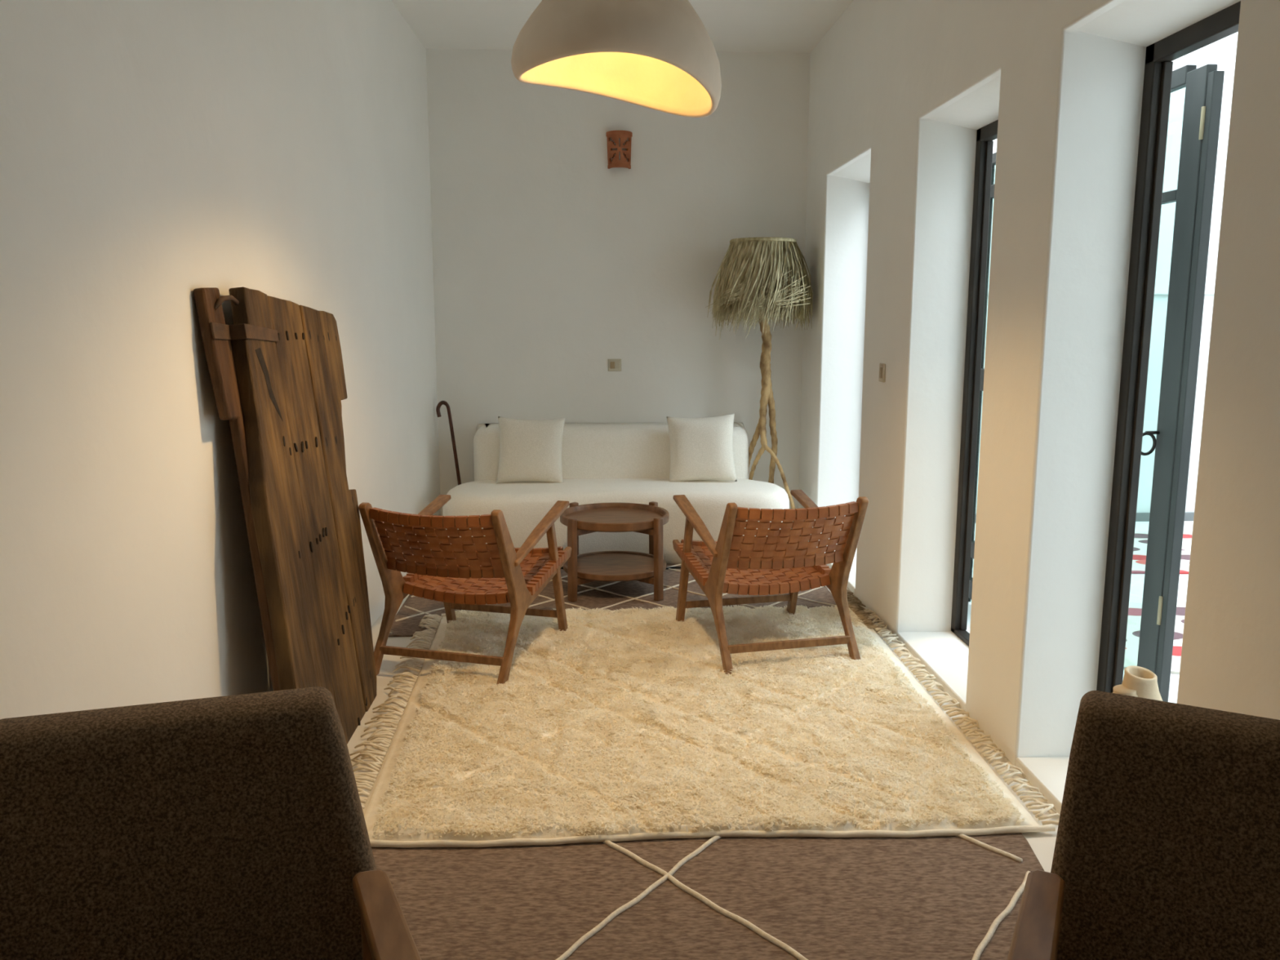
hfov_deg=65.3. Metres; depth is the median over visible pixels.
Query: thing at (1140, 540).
rug
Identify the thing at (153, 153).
wall
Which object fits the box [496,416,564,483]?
cushion
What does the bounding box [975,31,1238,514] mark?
sky
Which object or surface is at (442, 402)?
cane
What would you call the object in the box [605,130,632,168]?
wall sconce
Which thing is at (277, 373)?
door
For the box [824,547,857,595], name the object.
trim
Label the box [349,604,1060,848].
shag rug
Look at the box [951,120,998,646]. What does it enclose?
door
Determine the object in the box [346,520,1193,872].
floor
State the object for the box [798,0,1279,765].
wall
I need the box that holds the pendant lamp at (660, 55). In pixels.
[511,0,721,117]
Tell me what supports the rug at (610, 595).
on the floor
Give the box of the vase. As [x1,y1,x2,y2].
[1112,665,1162,701]
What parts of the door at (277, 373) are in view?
pivot post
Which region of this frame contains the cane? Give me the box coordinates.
[435,400,461,484]
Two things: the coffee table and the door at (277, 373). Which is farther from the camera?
the coffee table
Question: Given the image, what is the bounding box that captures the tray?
[560,502,668,532]
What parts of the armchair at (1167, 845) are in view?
armrest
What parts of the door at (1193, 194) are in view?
ring handle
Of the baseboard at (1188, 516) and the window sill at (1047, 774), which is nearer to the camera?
the window sill at (1047, 774)
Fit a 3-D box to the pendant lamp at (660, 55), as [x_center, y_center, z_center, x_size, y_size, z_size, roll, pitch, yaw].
[-0.073,-1.679,3.069,0.658,1.035,0.658,0,9,-3]
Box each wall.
[0,0,440,719]
[426,48,810,528]
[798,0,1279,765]
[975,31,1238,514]
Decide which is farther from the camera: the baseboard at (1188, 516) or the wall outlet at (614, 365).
the baseboard at (1188, 516)
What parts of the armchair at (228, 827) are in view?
leg, armrest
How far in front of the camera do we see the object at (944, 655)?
4.35 m
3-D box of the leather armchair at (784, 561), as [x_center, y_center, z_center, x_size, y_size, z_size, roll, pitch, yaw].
[0.555,0.384,4.540,0.656,0.738,0.873,-2,10,-14]
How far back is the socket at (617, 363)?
6.70 m
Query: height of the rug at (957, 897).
0.020 m
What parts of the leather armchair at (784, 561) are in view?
leg, seat rail, armrest, leg, woven seat, seat rail, rail, woven backrest, rail, leg, armrest, leg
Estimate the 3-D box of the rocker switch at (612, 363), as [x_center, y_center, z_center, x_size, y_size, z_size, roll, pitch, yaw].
[-0.184,-0.770,6.700,0.030,0.046,0.005,0,9,-3]
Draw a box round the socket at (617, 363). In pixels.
[615,361,619,368]
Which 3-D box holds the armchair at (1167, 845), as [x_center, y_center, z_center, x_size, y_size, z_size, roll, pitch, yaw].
[0.831,0.872,1.406,0.611,0.817,0.933,5,11,28]
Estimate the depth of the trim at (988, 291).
7.14 m
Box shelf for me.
[563,551,666,581]
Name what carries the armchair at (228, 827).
on the rug at (957, 897)
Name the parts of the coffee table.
leg, leg, cross rail, cross rail, cross rail, cross rail, leg, leg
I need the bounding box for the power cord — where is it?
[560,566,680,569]
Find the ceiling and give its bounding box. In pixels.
[391,0,853,53]
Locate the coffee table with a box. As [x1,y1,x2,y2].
[560,501,668,602]
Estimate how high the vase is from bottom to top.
0.500 m
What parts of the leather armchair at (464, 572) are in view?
leg, armrest, rail, woven backrest, leg, rail, seat rail, woven seat, leg, armrest, seat rail, leg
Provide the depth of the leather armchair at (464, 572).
4.12 m
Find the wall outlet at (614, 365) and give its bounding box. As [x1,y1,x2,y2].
[608,359,621,371]
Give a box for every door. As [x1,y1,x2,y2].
[193,286,376,743]
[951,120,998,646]
[1096,0,1240,702]
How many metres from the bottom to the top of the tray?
0.049 m
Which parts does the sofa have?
backrest, seat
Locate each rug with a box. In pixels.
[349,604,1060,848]
[371,832,1044,959]
[388,563,889,636]
[1123,602,1186,674]
[1131,531,1192,573]
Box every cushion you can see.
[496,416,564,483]
[666,413,737,481]
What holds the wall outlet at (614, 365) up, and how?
attached to the wall at (552, 264)
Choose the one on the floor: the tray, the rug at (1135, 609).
the rug at (1135, 609)
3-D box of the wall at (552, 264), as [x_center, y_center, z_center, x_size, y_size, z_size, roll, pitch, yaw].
[-0.470,-1.224,6.777,3.170,3.230,0.300,0,9,-3]
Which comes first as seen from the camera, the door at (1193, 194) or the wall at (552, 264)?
the door at (1193, 194)
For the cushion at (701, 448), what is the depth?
6.31 m
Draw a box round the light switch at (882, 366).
[879,363,885,382]
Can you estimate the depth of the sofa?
6.12 m
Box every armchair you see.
[0,686,421,959]
[358,494,572,684]
[672,489,868,675]
[1007,690,1279,959]
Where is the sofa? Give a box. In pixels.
[443,422,789,564]
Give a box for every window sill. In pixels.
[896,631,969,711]
[1015,756,1069,814]
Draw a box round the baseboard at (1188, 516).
[975,511,1194,521]
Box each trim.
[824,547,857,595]
[987,291,1213,293]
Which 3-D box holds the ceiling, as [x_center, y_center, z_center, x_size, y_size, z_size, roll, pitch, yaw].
[-0.175,-1.912,0.821,3.150,0.150,11.850,0,9,-3]
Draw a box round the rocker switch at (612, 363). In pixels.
[610,361,614,368]
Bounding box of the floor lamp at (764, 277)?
[707,236,813,509]
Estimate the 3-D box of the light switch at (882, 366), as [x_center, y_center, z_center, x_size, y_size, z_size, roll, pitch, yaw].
[1.178,-0.523,4.864,0.014,0.090,0.080,0,9,-3]

